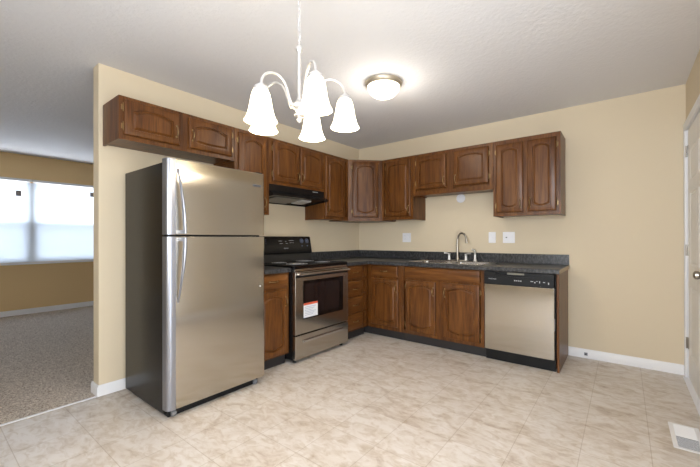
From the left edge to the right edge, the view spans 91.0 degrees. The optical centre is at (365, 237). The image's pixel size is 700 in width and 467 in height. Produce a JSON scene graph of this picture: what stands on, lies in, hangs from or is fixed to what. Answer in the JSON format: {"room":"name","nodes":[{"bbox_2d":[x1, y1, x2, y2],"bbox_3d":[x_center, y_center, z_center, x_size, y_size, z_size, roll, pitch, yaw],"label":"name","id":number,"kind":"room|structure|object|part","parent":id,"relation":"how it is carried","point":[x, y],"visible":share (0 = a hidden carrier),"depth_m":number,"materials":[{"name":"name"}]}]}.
{"room":"kitchen","nodes":[
{"label":"kitchen","id":0,"kind":"room"},
{"bbox_2d":[0,151,93,311],"bbox_3d":[-5.164,-0.050,5.402,0.120,2.435,5.400,0,0,37],"label":"wall","id":1,"kind":"structure","parent":0,"point":[27,286],"depth_m":5.42,"materials":[{"name":"brown paint"}]},
{"bbox_2d":[0,177,31,263],"bbox_3d":[-5.538,-0.259,4.779,0.030,1.273,1.305,0,0,37],"label":"window blind","id":2,"kind":"object","parent":1,"relation":"attached to","point":[15,197],"visible":1,"depth_m":5.16,"materials":[{"name":"white paint"}]},
{"bbox_2d":[0,301,93,317],"bbox_3d":[-5.108,1.128,5.360,0.012,0.080,5.380,0,0,37],"label":"baseboard","id":3,"kind":"structure","parent":1,"relation":"attached to","point":[89,303],"depth_m":5.42,"materials":[{"name":"white paint"}]},
{"bbox_2d":[0,260,93,265],"bbox_3d":[-5.143,0.394,5.299,0.034,0.027,2.680,0,0,37],"label":"trim","id":4,"kind":"structure","parent":1,"relation":"attached to","point":[78,260],"depth_m":5.41,"materials":[{"name":"white paint"}]},
{"bbox_2d":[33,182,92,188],"bbox_3d":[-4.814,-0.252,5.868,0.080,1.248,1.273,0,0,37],"label":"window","id":5,"kind":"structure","parent":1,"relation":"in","point":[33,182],"depth_m":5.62,"materials":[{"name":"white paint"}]},
{"bbox_2d":[32,180,93,261],"bbox_3d":[-4.753,-0.259,5.822,0.030,1.273,1.305,0,0,37],"label":"window","id":6,"kind":"structure","parent":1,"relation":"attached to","point":[62,216],"depth_m":5.58,"materials":[{"name":"white glass"}]},
{"bbox_3d":[-4.754,0.371,5.822,0.020,0.013,1.305,0,0,37],"label":"rail","id":7,"kind":"part","parent":6,"relation":"part of","materials":[{"name":"white paint"}]},
{"bbox_2d":[0,306,96,424],"bbox_3d":[-3.464,1.214,4.123,4.369,0.104,5.640,0,0,37],"label":"floor","id":8,"kind":"structure","parent":0,"point":[47,358],"depth_m":3.25,"materials":[{"name":"grey carpet"}]},
{"bbox_2d":[93,63,358,384],"bbox_3d":[-1.071,-0.061,3.774,0.120,2.435,3.080,0,0,37],"label":"wall","id":9,"kind":"structure","parent":0,"point":[111,164],"depth_m":2.62,"materials":[{"name":"beige paint"}]},
{"bbox_2d":[91,378,125,396],"bbox_3d":[-1.078,1.116,3.759,0.147,0.080,3.073,0,0,37],"label":"baseboard","id":10,"kind":"structure","parent":9,"relation":"attached to","point":[97,390],"depth_m":2.55,"materials":[{"name":"white paint"}]},
{"bbox_2d":[103,94,233,165],"bbox_3d":[-1.527,-0.825,2.764,0.367,0.299,0.867,0,0,37],"label":"upper cabinet","id":11,"kind":"object","parent":9,"relation":"attached to","point":[128,123],"visible":1,"depth_m":2.59,"materials":[{"name":"brown wood"}]},
{"bbox_3d":[-1.543,-0.830,2.499,0.019,0.242,0.366,0,0,37],"label":"door","id":12,"kind":"part","parent":11,"relation":"part of","materials":[{"name":"brown wood"}]},
{"bbox_3d":[-1.278,-0.830,2.852,0.019,0.242,0.368,0,0,37],"label":"door","id":13,"kind":"part","parent":11,"relation":"part of","materials":[{"name":"brown wood"}]},
{"bbox_2d":[216,127,268,214],"bbox_3d":[-1.153,-0.597,3.259,0.367,0.754,0.367,0,0,37],"label":"upper cabinet","id":14,"kind":"object","parent":9,"relation":"attached to","point":[251,150],"visible":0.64,"depth_m":3.16,"materials":[{"name":"brown wood"}]},
{"bbox_3d":[-1.053,-0.597,3.183,0.020,0.754,0.367,0,0,37],"label":"frame","id":15,"kind":"part","parent":14,"relation":"part of","materials":[{"name":"brown wood"}]},
{"bbox_3d":[-1.037,-0.596,3.171,0.019,0.692,0.296,0,0,37],"label":"door","id":16,"kind":"part","parent":14,"relation":"part of","materials":[{"name":"brown wood"}]},
{"bbox_2d":[269,137,323,191],"bbox_3d":[-0.813,-0.750,3.712,0.367,0.448,0.761,0,0,37],"label":"upper cabinet","id":17,"kind":"object","parent":9,"relation":"attached to","point":[291,165],"visible":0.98,"depth_m":3.58,"materials":[{"name":"brown wood"}]},
{"bbox_3d":[-0.802,-0.751,3.485,0.019,0.390,0.340,0,0,37],"label":"door","id":18,"kind":"part","parent":17,"relation":"part of","materials":[{"name":"brown wood"}]},
{"bbox_3d":[-0.588,-0.751,3.768,0.019,0.390,0.338,0,0,37],"label":"door","id":19,"kind":"part","parent":17,"relation":"part of","materials":[{"name":"brown wood"}]},
{"bbox_2d":[269,184,327,206],"bbox_3d":[-0.806,-0.447,3.706,0.385,0.155,0.760,0,0,37],"label":"range hood","id":20,"kind":"object","parent":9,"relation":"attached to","point":[278,194],"visible":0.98,"depth_m":3.65,"materials":[{"name":"black metal"}]},
{"bbox_2d":[305,153,347,221],"bbox_3d":[-0.452,-0.593,4.191,0.367,0.762,0.434,0,0,37],"label":"upper cabinet","id":21,"kind":"object","parent":9,"relation":"attached to","point":[335,168],"visible":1,"depth_m":4.06,"materials":[{"name":"brown wood"}]},
{"bbox_3d":[-0.357,-0.595,4.075,0.019,0.690,0.338,0,0,37],"label":"door","id":22,"kind":"part","parent":21,"relation":"part of","materials":[{"name":"brown wood"}]},
{"bbox_3d":[-0.351,-0.593,4.116,0.020,0.762,0.434,0,0,37],"label":"frame","id":23,"kind":"part","parent":21,"relation":"part of","materials":[{"name":"brown wood"}]},
{"bbox_2d":[331,160,394,222],"bbox_3d":[-0.035,-0.593,4.529,0.629,0.762,0.629,0,0,37],"label":"upper cabinet","id":24,"kind":"object","parent":9,"relation":"attached to","point":[364,176],"visible":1,"depth_m":4.29,"materials":[{"name":"brown wood"}]},
{"bbox_3d":[-0.005,-0.593,4.316,0.440,0.762,0.018,0,0,-8],"label":"frame","id":25,"kind":"part","parent":24,"relation":"part of","materials":[{"name":"brown wood"}]},
{"bbox_3d":[-0.003,-0.602,4.297,0.318,0.690,0.019,0,0,-8],"label":"door","id":26,"kind":"part","parent":24,"relation":"part of","materials":[{"name":"brown wood"}]},
{"bbox_2d":[0,0,699,163],"bbox_3d":[-2.030,-1.339,3.045,7.970,0.120,5.640,0,0,37],"label":"ceiling","id":27,"kind":"structure","parent":0,"point":[460,64],"depth_m":2.42,"materials":[{"name":"white paint"}]},
{"bbox_2d":[244,0,358,141],"bbox_3d":[-0.345,-0.909,1.733,0.587,0.750,0.564,0,0,37],"label":"chandelier","id":28,"kind":"object","parent":27,"relation":"hanging from","point":[314,102],"visible":1,"depth_m":1.68,"materials":[{"name":"white glass"}]},
{"bbox_3d":[-0.480,-0.609,1.577,0.150,0.151,0.150,0,0,37],"label":"lamp shade","id":29,"kind":"part","parent":28,"relation":"part of","materials":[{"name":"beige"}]},
{"bbox_3d":[-0.543,-0.642,1.831,0.150,0.151,0.150,0,0,37],"label":"lamp shade","id":30,"kind":"part","parent":28,"relation":"part of","materials":[{"name":"beige glass"}]},
{"bbox_3d":[-0.420,-0.721,1.642,0.012,0.131,0.190,0,0,43],"label":"arm","id":31,"kind":"part","parent":28,"relation":"part of","materials":[{"name":"silver metal"}]},
{"bbox_3d":[-0.457,-0.737,1.791,0.204,0.163,0.012,0,0,25],"label":"arm","id":32,"kind":"part","parent":28,"relation":"part of","materials":[{"name":"silver metal"}]},
{"bbox_3d":[-0.335,-0.842,1.734,0.038,0.300,0.038,0,0,37],"label":"stem","id":33,"kind":"part","parent":28,"relation":"part of","materials":[{"name":"silver metal"}]},
{"bbox_3d":[-0.335,-1.117,1.735,0.017,0.275,0.017,0,0,-8],"label":"chain","id":34,"kind":"part","parent":28,"relation":"part of","materials":[{"name":"silver metal"}]},
{"bbox_3d":[-0.269,-0.737,1.615,0.012,0.163,0.204,0,0,-29],"label":"arm","id":35,"kind":"part","parent":28,"relation":"part of","materials":[{"name":"silver metal"}]},
{"bbox_3d":[-0.306,-0.643,1.963,0.150,0.151,0.150,0,0,37],"label":"lamp shade","id":36,"kind":"part","parent":28,"relation":"part of","materials":[{"name":"beige glass"}]},
{"bbox_3d":[-0.222,-0.644,1.532,0.150,0.151,0.150,0,0,37],"label":"lamp shade","id":37,"kind":"part","parent":28,"relation":"part of","materials":[{"name":"beige glass"}]},
{"bbox_3d":[-0.201,-0.737,1.760,0.204,0.163,0.012,0,0,-11],"label":"arm","id":38,"kind":"part","parent":28,"relation":"part of","materials":[{"name":"silver metal"}]},
{"bbox_3d":[-0.107,-0.643,1.778,0.150,0.151,0.150,0,0,37],"label":"lamp shade","id":39,"kind":"part","parent":28,"relation":"part of","materials":[{"name":"beige glass"}]},
{"bbox_2d":[365,74,402,99],"bbox_3d":[0.148,-1.210,2.841,0.314,0.145,0.314,0,0,37],"label":"ceiling light","id":40,"kind":"object","parent":27,"relation":"attached to","point":[380,86],"visible":1,"depth_m":2.75,"materials":[{"name":"white glass"}]},
{"bbox_2d":[0,332,699,466],"bbox_3d":[-0.279,1.205,1.726,3.600,0.100,5.640,0,0,37],"label":"floor","id":41,"kind":"structure","parent":0,"point":[367,400],"depth_m":2.17,"materials":[{"name":"tile"}]},
{"bbox_2d":[0,396,95,426],"bbox_3d":[-2.645,1.153,1.576,0.024,0.005,2.295,0,0,37],"label":"trim","id":42,"kind":"structure","parent":41,"relation":"on","point":[10,422],"depth_m":2.27,"materials":[{"name":"white paint"}]},
{"bbox_2d":[125,158,263,416],"bbox_3d":[-1.286,0.321,2.643,0.804,1.674,0.736,0,0,37],"label":"refrigerator","id":43,"kind":"object","parent":41,"relation":"on","point":[194,248],"visible":1,"depth_m":2.39,"materials":[{"name":"silver metal"}]},
{"bbox_3d":[-1.253,0.544,2.178,0.083,1.102,0.030,0,0,-4],"label":"edge moulding","id":44,"kind":"part","parent":43,"relation":"part of","materials":[{"name":"silver metal"}]},
{"bbox_3d":[-1.254,-0.263,2.179,0.083,0.484,0.030,0,0,-4],"label":"edge moulding","id":45,"kind":"part","parent":43,"relation":"part of","materials":[{"name":"silver metal"}]},
{"bbox_3d":[-1.169,0.207,2.192,0.075,0.419,0.032,0,0,37],"label":"handle","id":46,"kind":"part","parent":43,"relation":"part of","materials":[{"name":"silver metal"}]},
{"bbox_3d":[-1.170,-0.235,2.193,0.075,0.419,0.032,0,0,37],"label":"handle","id":47,"kind":"part","parent":43,"relation":"part of","materials":[{"name":"silver metal"}]},
{"bbox_3d":[-1.050,-0.263,2.467,0.061,0.486,0.735,0,0,37],"label":"door","id":48,"kind":"part","parent":43,"relation":"part of","materials":[{"name":"silver metal"}]},
{"bbox_3d":[-1.049,0.544,2.465,0.061,1.104,0.735,0,0,37],"label":"door","id":49,"kind":"part","parent":43,"relation":"part of","materials":[{"name":"silver metal"}]},
{"bbox_2d":[264,272,288,369],"bbox_3d":[-1.038,0.737,3.172,0.646,0.844,0.369,0,0,37],"label":"base cabinet","id":50,"kind":"object","parent":41,"relation":"on","point":[276,286],"visible":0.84,"depth_m":3.03,"materials":[{"name":"brown wood"}]},
{"bbox_3d":[-0.809,0.385,3.004,0.019,0.124,0.315,0,0,37],"label":"drawer","id":51,"kind":"part","parent":50,"relation":"part of","materials":[{"name":"brown wood"}]},
{"bbox_3d":[-0.808,0.757,3.003,0.019,0.568,0.315,0,0,37],"label":"door","id":52,"kind":"part","parent":50,"relation":"part of","materials":[{"name":"brown wood"}]},
{"bbox_2d":[264,266,290,274],"bbox_3d":[-1.043,0.244,3.177,0.639,0.140,0.369,0,0,37],"label":"countertop","id":53,"kind":"structure","parent":50,"relation":"on","point":[267,269],"depth_m":3.05,"materials":[{"name":"stone"}]},
{"bbox_2d":[259,236,349,362],"bbox_3d":[-0.660,0.572,3.601,0.720,1.174,0.766,0,0,37],"label":"range","id":54,"kind":"object","parent":41,"relation":"on","point":[318,289],"visible":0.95,"depth_m":3.41,"materials":[{"name":"silver metal"}]},
{"bbox_3d":[-0.906,0.080,3.786,0.105,0.190,0.766,0,0,37],"label":"control panel","id":55,"kind":"part","parent":54,"relation":"part of","materials":[{"name":"black plastic"}]},
{"bbox_2d":[264,260,346,268],"bbox_3d":[-0.683,0.273,3.617,0.647,0.033,0.756,0,0,37],"label":"cooktop","id":56,"kind":"object","parent":54,"relation":"in","point":[293,264],"depth_m":3.49,"materials":[{"name":"black glass"}]},
{"bbox_3d":[-0.435,0.300,3.430,0.028,0.022,0.736,0,0,37],"label":"vent trim","id":57,"kind":"part","parent":54,"relation":"part of","materials":[{"name":"silver metal"}]},
{"bbox_3d":[-0.429,1.010,3.426,0.038,0.217,0.744,0,0,37],"label":"storage drawer","id":58,"kind":"part","parent":54,"relation":"part of","materials":[{"name":"silver metal"}]},
{"bbox_3d":[-0.429,0.602,3.426,0.040,0.577,0.744,0,0,37],"label":"oven door","id":59,"kind":"part","parent":54,"relation":"part of","materials":[{"name":"silver metal"}]},
{"bbox_3d":[-0.402,0.963,3.414,0.020,0.032,0.570,0,0,37],"label":"handle","id":60,"kind":"part","parent":54,"relation":"part of","materials":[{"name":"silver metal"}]},
{"bbox_3d":[-0.393,0.336,3.399,0.050,0.023,0.696,0,0,37],"label":"handle","id":61,"kind":"part","parent":54,"relation":"part of","materials":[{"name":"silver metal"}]},
{"bbox_2d":[347,264,367,338],"bbox_3d":[-0.330,0.737,4.114,0.646,0.844,0.440,0,0,37],"label":"base cabinet","id":62,"kind":"object","parent":41,"relation":"on","point":[357,320],"visible":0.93,"depth_m":3.95,"materials":[{"name":"brown wood"}]},
{"bbox_3d":[-0.121,0.950,3.916,0.019,0.174,0.273,0,0,37],"label":"drawer","id":63,"kind":"part","parent":62,"relation":"part of","materials":[{"name":"brown wood"}]},
{"bbox_3d":[-0.121,0.765,3.916,0.019,0.176,0.273,0,0,37],"label":"drawer","id":64,"kind":"part","parent":62,"relation":"part of","materials":[{"name":"brown wood"}]},
{"bbox_3d":[-0.122,0.582,3.917,0.019,0.173,0.273,0,0,37],"label":"drawer","id":65,"kind":"part","parent":62,"relation":"part of","materials":[{"name":"brown wood"}]},
{"bbox_3d":[-0.122,0.393,3.917,0.019,0.144,0.273,0,0,37],"label":"drawer","id":66,"kind":"part","parent":62,"relation":"part of","materials":[{"name":"brown wood"}]},
{"bbox_2d":[309,250,568,273],"bbox_3d":[0.642,0.241,3.758,2.632,0.140,1.045,0,0,37],"label":"countertop","id":67,"kind":"structure","parent":62,"relation":"on","point":[507,262],"depth_m":3.80,"materials":[{"name":"stone"}]},
{"bbox_2d":[406,259,497,280],"bbox_3d":[0.940,0.350,3.775,0.860,0.174,0.510,0,0,37],"label":"sink","id":68,"kind":"object","parent":67,"relation":"in","point":[481,263],"visible":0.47,"depth_m":3.80,"materials":[{"name":"grey metal"}]},
{"bbox_3d":[0.755,0.351,3.874,0.375,0.173,0.375,0,0,37],"label":"bowl","id":69,"kind":"part","parent":68,"relation":"part of","materials":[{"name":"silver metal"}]},
{"bbox_3d":[1.087,0.350,3.625,0.375,0.173,0.375,0,0,37],"label":"bowl","id":70,"kind":"part","parent":68,"relation":"part of","materials":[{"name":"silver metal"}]},
{"bbox_2d":[471,248,476,260],"bbox_3d":[1.213,0.190,3.838,0.060,0.144,0.044,0,0,37],"label":"sprayer","id":71,"kind":"object","parent":68,"relation":"on","point":[473,250],"visible":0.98,"depth_m":3.82,"materials":[{"name":"silver metal"}]},
{"bbox_2d":[444,232,470,260],"bbox_3d":[1.057,0.099,3.956,0.318,0.326,0.066,0,0,42],"label":"faucet","id":72,"kind":"object","parent":67,"relation":"on","point":[460,233],"visible":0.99,"depth_m":3.94,"materials":[{"name":"silver metal"}]},
{"bbox_3d":[1.096,0.094,3.907,0.025,0.316,0.151,0,0,-38],"label":"spout","id":73,"kind":"part","parent":72,"relation":"part of","materials":[{"name":"silver metal"}]},
{"bbox_2d":[364,264,403,339],"bbox_3d":[0.136,0.737,4.386,1.067,0.844,0.646,0,0,37],"label":"base cabinet","id":74,"kind":"object","parent":41,"relation":"on","point":[383,281],"visible":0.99,"depth_m":3.97,"materials":[{"name":"brown wood"}]},
{"bbox_3d":[0.213,0.384,3.971,0.366,0.126,0.019,0,0,37],"label":"drawer","id":75,"kind":"part","parent":74,"relation":"part of","materials":[{"name":"brown wood"}]},
{"bbox_3d":[0.216,0.744,3.969,0.372,0.540,0.019,0,0,37],"label":"door","id":76,"kind":"part","parent":74,"relation":"part of","materials":[{"name":"brown wood"}]},
{"bbox_2d":[401,266,485,356],"bbox_3d":[0.933,0.734,3.786,0.923,0.844,0.646,0,0,37],"label":"base cabinet","id":77,"kind":"object","parent":41,"relation":"on","point":[441,307],"visible":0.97,"depth_m":3.52,"materials":[{"name":"brown wood"}]},
{"bbox_3d":[0.585,0.743,3.692,0.360,0.556,0.019,0,0,37],"label":"door","id":78,"kind":"part","parent":77,"relation":"part of","materials":[{"name":"brown wood"}]},
{"bbox_3d":[0.945,0.742,3.421,0.378,0.556,0.019,0,0,37],"label":"door","id":79,"kind":"part","parent":77,"relation":"part of","materials":[{"name":"brown wood"}]},
{"bbox_2d":[484,271,556,371],"bbox_3d":[1.543,0.733,3.324,0.593,0.841,0.617,0,0,37],"label":"dishwasher","id":80,"kind":"object","parent":41,"relation":"on","point":[520,307],"visible":0.98,"depth_m":3.07,"materials":[{"name":"silver metal"}]},
{"bbox_3d":[1.347,0.325,3.088,0.145,0.018,0.004,0,0,37],"label":"latch handle","id":81,"kind":"part","parent":80,"relation":"part of","materials":[{"name":"grey plastic"}]},
{"bbox_3d":[1.379,0.371,3.109,0.587,0.118,0.066,0,0,37],"label":"control panel","id":82,"kind":"part","parent":80,"relation":"part of","materials":[{"name":"black plastic"}]},
{"bbox_3d":[1.400,1.101,3.132,0.593,0.104,0.004,0,0,37],"label":"toe panel","id":83,"kind":"part","parent":80,"relation":"part of","materials":[{"name":"black plastic"}]},
{"bbox_2d":[555,274,556,368],"bbox_3d":[1.564,0.725,3.353,0.593,0.820,0.545,0,0,37],"label":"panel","id":84,"kind":"object","parent":80,"relation":"in","point":[555,274],"depth_m":2.97,"materials":[{"name":"plastic"}]},
{"bbox_2d":[557,270,567,372],"bbox_3d":[1.816,0.731,3.163,0.019,0.844,0.584,0,0,37],"label":"end panel","id":85,"kind":"object","parent":41,"relation":"on","point":[562,279],"visible":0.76,"depth_m":3.07,"materials":[{"name":"brown wood"}]},
{"bbox_2d":[668,422,699,453],"bbox_3d":[1.845,1.148,1.975,0.140,0.005,0.326,0,0,37],"label":"floor vent","id":86,"kind":"object","parent":41,"relation":"in","point":[683,437],"visible":1,"depth_m":1.97,"materials":[{"name":"white metal"}]},
{"bbox_2d":[359,84,685,364],"bbox_3d":[-0.368,-0.058,5.248,7.970,2.440,0.120,0,0,37],"label":"wall","id":87,"kind":"structure","parent":0,"point":[621,232],"depth_m":3.22,"materials":[{"name":"beige paint"}]},
{"bbox_2d":[382,156,425,220],"bbox_3d":[0.465,-0.597,4.315,0.449,0.756,0.367,0,0,37],"label":"upper cabinet","id":88,"kind":"object","parent":87,"relation":"attached to","point":[399,202],"visible":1,"depth_m":4.18,"materials":[{"name":"brown wood"}]},
{"bbox_3d":[0.390,-0.600,4.189,0.353,0.684,0.019,0,0,37],"label":"door","id":89,"kind":"part","parent":88,"relation":"part of","materials":[{"name":"brown wood"}]},
{"bbox_2d":[402,233,410,241],"bbox_3d":[0.533,-0.002,4.485,0.124,0.118,0.015,0,0,37],"label":"outlet plate","id":90,"kind":"object","parent":87,"relation":"attached to","point":[406,236],"visible":1,"depth_m":4.49,"materials":[{"name":"white plastic"}]},
{"bbox_2d":[309,250,568,264],"bbox_3d":[0.641,0.221,3.758,2.631,0.100,1.045,0,0,37],"label":"backsplash","id":91,"kind":"structure","parent":87,"relation":"attached to","point":[489,257],"depth_m":4.15,"materials":[{"name":"laminate"}]},
{"bbox_2d":[413,142,492,197],"bbox_3d":[1.015,-0.735,3.901,0.923,0.485,0.367,0,0,37],"label":"upper cabinet","id":92,"kind":"object","parent":87,"relation":"attached to","point":[469,169],"visible":0.99,"depth_m":3.78,"materials":[{"name":"brown wood"}]},
{"bbox_3d":[0.741,-0.754,3.925,0.374,0.377,0.019,0,0,37],"label":"door","id":93,"kind":"part","parent":92,"relation":"part of","materials":[{"name":"brown wood"}]},
{"bbox_3d":[1.111,-0.755,3.646,0.375,0.377,0.019,0,0,37],"label":"door","id":94,"kind":"part","parent":92,"relation":"part of","materials":[{"name":"brown wood"}]},
{"bbox_2d":[456,194,464,202],"bbox_3d":[1.117,-0.465,4.044,0.106,0.106,0.018,0,0,37],"label":"round cover","id":95,"kind":"object","parent":87,"relation":"attached to","point":[460,198],"visible":0.96,"depth_m":4.04,"materials":[{"name":"white plastic"}]},
{"bbox_2d":[489,232,495,242],"bbox_3d":[1.408,-0.004,3.827,0.077,0.121,0.015,0,0,37],"label":"switch plate","id":96,"kind":"object","parent":87,"relation":"attached to","point":[492,235],"visible":1,"depth_m":3.83,"materials":[{"name":"white plastic"}]},
{"bbox_2d":[503,232,514,242],"bbox_3d":[1.549,-0.004,3.721,0.124,0.120,0.015,0,0,37],"label":"outlet plate","id":97,"kind":"object","parent":87,"relation":"attached to","point":[508,237],"visible":1,"depth_m":3.72,"materials":[{"name":"white plastic"}]},
{"bbox_2d":[493,131,565,217],"bbox_3d":[1.628,-0.599,3.440,0.605,0.762,0.367,0,0,37],"label":"upper cabinet","id":98,"kind":"object","parent":87,"relation":"attached to","point":[529,171],"visible":1,"depth_m":3.30,"materials":[{"name":"brown wood"}]},
{"bbox_3d":[1.426,-0.594,3.409,0.252,0.682,0.019,0,0,37],"label":"door","id":99,"kind":"part","parent":98,"relation":"part of","materials":[{"name":"brown wood"}]},
{"bbox_3d":[1.656,-0.595,3.237,0.246,0.682,0.019,0,0,37],"label":"door","id":100,"kind":"part","parent":98,"relation":"part of","materials":[{"name":"brown wood"}]},
{"bbox_2d":[568,346,683,374],"bbox_3d":[2.340,1.110,3.127,0.857,0.085,0.013,0,0,37],"label":"baseboard","id":101,"kind":"structure","parent":87,"relation":"attached to","point":[674,368],"depth_m":3.10,"materials":[{"name":"white paint"}]},
{"bbox_2d":[686,50,699,118],"bbox_3d":[1.109,-0.072,0.683,0.120,2.435,5.400,0,0,37],"label":"wall","id":102,"kind":"structure","parent":0,"point":[693,82],"depth_m":2.56,"materials":[{"name":"beige paint"}]},
{"bbox_2d":[683,94,699,376],"bbox_3d":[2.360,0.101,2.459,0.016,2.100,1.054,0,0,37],"label":"trim","id":103,"kind":"structure","parent":102,"relation":"attached to","point":[696,107],"depth_m":2.83,"materials":[{"name":"white paint"}]},
{"bbox_2d":[683,376,699,415],"bbox_3d":[2.404,1.147,2.427,0.145,0.008,0.913,0,0,37],"label":"trim","id":104,"kind":"structure","parent":102,"relation":"attached to","point":[696,400],"depth_m":2.52,"materials":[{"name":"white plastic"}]},
{"bbox_2d":[685,111,699,398],"bbox_3d":[2.356,0.130,2.468,0.104,2.012,0.919,0,0,37],"label":"door","id":105,"kind":"structure","parent":102,"relation":"in","point":[692,150],"depth_m":2.59,"materials":[{"name":"white paint"}]},
{"bbox_3d":[2.104,0.236,2.158,0.072,0.064,0.064,0,0,37],"label":"knob","id":106,"kind":"part","parent":105,"relation":"part of","materials":[{"name":"silver metal"}]}
]}

